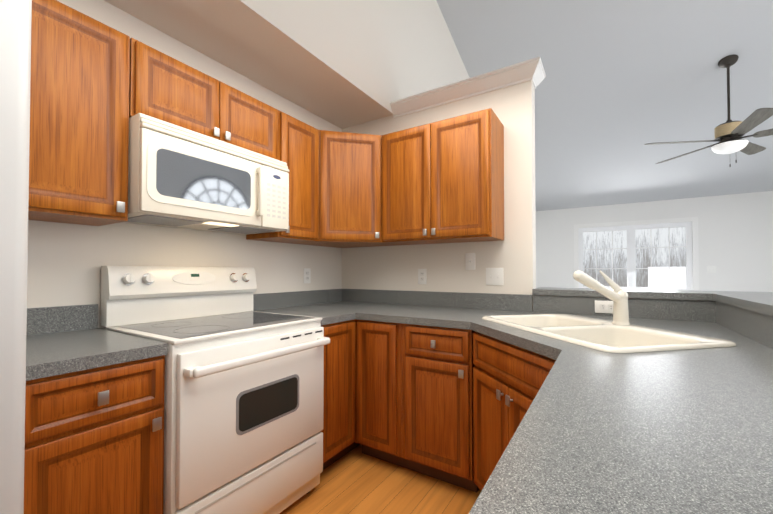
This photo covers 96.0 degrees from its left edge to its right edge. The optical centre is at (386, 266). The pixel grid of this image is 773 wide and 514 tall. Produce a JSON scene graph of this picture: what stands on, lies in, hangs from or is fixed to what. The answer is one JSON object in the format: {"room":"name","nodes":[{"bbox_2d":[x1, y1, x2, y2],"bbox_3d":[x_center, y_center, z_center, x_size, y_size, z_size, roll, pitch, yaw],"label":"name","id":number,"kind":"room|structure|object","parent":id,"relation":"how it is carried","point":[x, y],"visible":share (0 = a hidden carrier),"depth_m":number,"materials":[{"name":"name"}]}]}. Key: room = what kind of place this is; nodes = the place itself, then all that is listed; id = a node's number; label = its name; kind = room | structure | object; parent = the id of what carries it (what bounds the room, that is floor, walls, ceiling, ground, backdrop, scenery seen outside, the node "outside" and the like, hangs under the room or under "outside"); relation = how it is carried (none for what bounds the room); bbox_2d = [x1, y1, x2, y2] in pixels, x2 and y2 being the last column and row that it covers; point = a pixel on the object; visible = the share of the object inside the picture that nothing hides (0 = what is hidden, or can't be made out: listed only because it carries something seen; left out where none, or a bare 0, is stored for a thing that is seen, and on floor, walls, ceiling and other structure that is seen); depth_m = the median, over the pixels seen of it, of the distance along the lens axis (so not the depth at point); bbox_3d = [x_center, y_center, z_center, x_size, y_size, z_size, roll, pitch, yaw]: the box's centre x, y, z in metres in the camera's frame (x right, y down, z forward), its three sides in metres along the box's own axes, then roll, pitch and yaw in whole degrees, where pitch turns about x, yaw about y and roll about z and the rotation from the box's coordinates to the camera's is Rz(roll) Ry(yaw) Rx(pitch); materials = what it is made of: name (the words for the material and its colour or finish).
{"room":"kitchen","nodes":[
{"label":"kitchen","id":0,"kind":"room"},
{"bbox_2d":[27,0,341,328],"bbox_3d":[-1.330,-0.019,1.655,0.120,2.414,3.570,-1,-1,32],"label":"wall","id":1,"kind":"structure","parent":0,"point":[66,261],"depth_m":1.79,"materials":[{"name":"beige paint"}]},
{"bbox_2d":[28,0,129,225],"bbox_3d":[-1.265,-0.567,1.329,0.343,0.760,0.385,-1,-1,32],"label":"upper cabinet","id":2,"kind":"object","parent":1,"relation":"attached to","point":[79,126],"visible":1,"depth_m":1.28,"materials":[{"name":"brown wood"}]},
{"bbox_2d":[129,37,277,159],"bbox_3d":[-0.957,-0.778,1.820,0.343,0.324,0.756,-1,-1,32],"label":"upper cabinet","id":3,"kind":"object","parent":1,"relation":"attached to","point":[165,88],"visible":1,"depth_m":1.64,"materials":[{"name":"brown wood"}]},
{"bbox_2d":[125,113,288,234],"bbox_3d":[-0.916,-0.408,1.789,0.437,0.404,0.756,-1,-1,32],"label":"over-the-range microwave","id":4,"kind":"object","parent":3,"relation":"attached to","point":[180,177],"visible":0.92,"depth_m":1.59,"materials":[{"name":"beige plastic"}]},
{"bbox_2d":[246,110,318,242],"bbox_3d":[-0.661,-0.552,2.284,0.343,0.760,0.342,-1,-1,32],"label":"upper cabinet","id":5,"kind":"object","parent":1,"relation":"attached to","point":[298,147],"visible":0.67,"depth_m":2.20,"materials":[{"name":"brown wood"}]},
{"bbox_2d":[304,268,310,282],"bbox_3d":[-0.609,0.072,2.673,0.007,0.115,0.070,-1,-1,32],"label":"outlet","id":6,"kind":"object","parent":1,"relation":"attached to","point":[307,275],"visible":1,"depth_m":2.67,"materials":[{"name":"white plastic"}]},
{"bbox_2d":[104,0,469,128],"bbox_3d":[0.367,-2.285,3.877,0.650,2.186,9.080,-1,-1,32],"label":"ceiling","id":7,"kind":"structure","parent":0,"point":[342,64],"depth_m":2.27,"materials":[{"name":"beige paint"}]},
{"bbox_2d":[279,444,480,513],"bbox_3d":[2.485,1.225,2.411,5.740,0.050,9.200,-1,-1,32],"label":"floor","id":8,"kind":"structure","parent":0,"point":[356,480],"depth_m":1.83,"materials":[{"name":"brown wood"}]},
{"bbox_2d":[0,0,31,513],"bbox_3d":[-1.373,0.257,0.625,0.845,1.830,0.890,-1,-1,32],"label":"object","id":9,"kind":"object","parent":8,"relation":"on","point":[15,46],"visible":1,"depth_m":0.78,"materials":[{"name":"grey paint"}]},
{"bbox_2d":[24,355,164,513],"bbox_3d":[-1.133,0.746,1.226,0.651,0.870,0.385,-1,-1,32],"label":"base cabinet","id":10,"kind":"object","parent":8,"relation":"on","point":[94,440],"visible":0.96,"depth_m":1.06,"materials":[{"name":"brown wood"}]},
{"bbox_2d":[101,266,329,513],"bbox_3d":[-0.778,0.593,1.686,0.726,1.190,0.756,-1,-1,32],"label":"range","id":11,"kind":"object","parent":8,"relation":"on","point":[243,405],"visible":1,"depth_m":1.53,"materials":[{"name":"white metal"}]},
{"bbox_2d":[320,319,359,469],"bbox_3d":[-0.376,0.765,2.445,0.626,0.870,0.950,-1,-1,32],"label":"base cabinet","id":12,"kind":"object","parent":8,"relation":"on","point":[338,430],"visible":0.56,"depth_m":2.03,"materials":[{"name":"brown wood"}]},
{"bbox_2d":[355,319,407,468],"bbox_3d":[0.101,0.763,2.333,0.338,0.870,0.626,-1,-1,32],"label":"base cabinet","id":13,"kind":"object","parent":8,"relation":"on","point":[378,389],"visible":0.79,"depth_m":2.06,"materials":[{"name":"brown wood"}]},
{"bbox_2d":[402,323,478,492],"bbox_3d":[0.412,0.760,2.121,0.410,0.870,0.651,-1,-1,32],"label":"base cabinet","id":14,"kind":"object","parent":8,"relation":"on","point":[438,365],"visible":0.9,"depth_m":1.86,"materials":[{"name":"brown wood"}]},
{"bbox_2d":[473,331,555,490],"bbox_3d":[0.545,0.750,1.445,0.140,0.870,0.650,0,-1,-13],"label":"base cabinet","id":15,"kind":"object","parent":8,"relation":"on","point":[508,380],"visible":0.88,"depth_m":1.52,"materials":[{"name":"brown wood"}]},
{"bbox_3d":[0.417,0.733,0.360,0.595,0.870,1.430,-1,-1,32],"label":"base cabinet","id":16,"kind":"object","parent":8,"relation":"on","visible":0},
{"bbox_2d":[26,289,772,513],"bbox_3d":[-0.047,0.238,1.299,2.421,0.147,2.548,-1,-1,32],"label":"countertop","id":17,"kind":"structure","parent":16,"relation":"on","point":[687,431],"depth_m":0.72,"materials":[{"name":"stone"}]},
{"bbox_2d":[573,270,629,324],"bbox_3d":[0.971,0.139,1.569,0.217,0.246,0.217,-1,-1,32],"label":"faucet","id":18,"kind":"object","parent":17,"relation":"on","point":[618,295],"visible":1,"depth_m":1.56,"materials":[{"name":"beige"}]},
{"bbox_2d":[482,314,736,352],"bbox_3d":[0.862,0.350,1.542,0.541,0.174,0.857,0,-1,-13],"label":"sink","id":19,"kind":"object","parent":17,"relation":"in","point":[601,335],"visible":0.52,"depth_m":1.50,"materials":[{"name":"beige ceramic"}]},
{"bbox_2d":[342,80,706,301],"bbox_3d":[0.655,-0.035,2.441,2.395,2.470,0.120,-1,-1,32],"label":"wall","id":20,"kind":"structure","parent":0,"point":[512,254],"depth_m":2.38,"materials":[{"name":"beige paint"}]},
{"bbox_2d":[291,130,396,247],"bbox_3d":[-0.290,-0.547,2.612,0.620,0.760,0.611,-1,-1,32],"label":"upper cabinet","id":21,"kind":"object","parent":20,"relation":"attached to","point":[350,190],"visible":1,"depth_m":2.40,"materials":[{"name":"brown wood"}]},
{"bbox_2d":[418,269,426,283],"bbox_3d":[0.268,0.075,2.608,0.070,0.115,0.007,-1,-1,32],"label":"outlet","id":22,"kind":"object","parent":20,"relation":"attached to","point":[422,276],"visible":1,"depth_m":2.60,"materials":[{"name":"white plastic"}]},
{"bbox_2d":[382,108,503,244],"bbox_3d":[0.360,-0.551,2.359,0.769,0.760,0.343,-1,-1,32],"label":"upper cabinet","id":23,"kind":"object","parent":20,"relation":"attached to","point":[442,181],"visible":1,"depth_m":2.21,"materials":[{"name":"brown wood"}]},
{"bbox_2d":[390,57,545,117],"bbox_3d":[0.549,-1.234,2.526,1.083,0.101,0.240,-1,-1,32],"label":"crown molding","id":24,"kind":"structure","parent":20,"relation":"attached to","point":[522,72],"depth_m":2.38,"materials":[{"name":"white"}]},
{"bbox_2d":[465,253,474,269],"bbox_3d":[0.580,-0.035,2.410,0.070,0.115,0.010,-1,-1,32],"label":"wall jack","id":25,"kind":"object","parent":20,"relation":"attached to","point":[469,261],"visible":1,"depth_m":2.41,"materials":[{"name":"white plastic"}]},
{"bbox_2d":[486,268,502,284],"bbox_3d":[0.719,0.066,2.318,0.116,0.115,0.014,-1,-1,32],"label":"light switch","id":26,"kind":"object","parent":20,"relation":"attached to","point":[494,276],"visible":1,"depth_m":2.32,"materials":[{"name":"white plastic"}]},
{"bbox_2d":[595,300,612,313],"bbox_3d":[1.243,0.229,1.964,0.115,0.070,0.007,-1,-1,32],"label":"outlet","id":27,"kind":"object","parent":20,"relation":"attached to","point":[603,306],"visible":0.75,"depth_m":1.97,"materials":[{"name":"white plastic"}]},
{"bbox_2d":[532,287,772,316],"bbox_3d":[0.810,0.139,0.920,1.169,0.035,2.880,-1,-1,32],"label":"wall bar","id":28,"kind":"object","parent":20,"relation":"on","point":[760,302],"visible":0.91,"depth_m":1.79,"materials":[{"name":"laminate"}]},
{"bbox_2d":[436,0,772,210],"bbox_3d":[3.744,-2.051,3.955,4.970,1.742,5.330,-1,-1,32],"label":"ceiling","id":29,"kind":"structure","parent":0,"point":[620,85],"depth_m":4.04,"materials":[{"name":"grey paint"}]},
{"bbox_2d":[645,54,772,166],"bbox_3d":[3.534,-1.599,3.548,1.493,1.112,1.470,-1,-1,32],"label":"ceiling fan","id":30,"kind":"object","parent":29,"relation":"hanging from","point":[729,133],"visible":1,"depth_m":3.54,"materials":[{"name":"wood"}]},
{"bbox_2d":[536,191,772,291],"bbox_3d":[4.862,0.010,6.299,5.620,2.500,0.120,-1,-1,32],"label":"wall","id":31,"kind":"structure","parent":0,"point":[735,239],"depth_m":5.87,"materials":[{"name":"white paint"}]},
{"bbox_2d":[574,217,698,290],"bbox_3d":[4.545,-0.153,6.455,1.910,1.380,0.142,-1,-1,32],"label":"window","id":32,"kind":"structure","parent":31,"relation":"in","point":[631,248],"depth_m":6.40,"materials":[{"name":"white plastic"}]},
{"label":"outside","id":33,"kind":"structure","parent":0,"visible":0},
{"bbox_2d":[583,227,685,287],"bbox_3d":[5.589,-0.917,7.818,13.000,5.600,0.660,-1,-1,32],"label":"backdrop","id":34,"kind":"structure","parent":33,"point":[660,256],"depth_m":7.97,"materials":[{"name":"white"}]}
]}

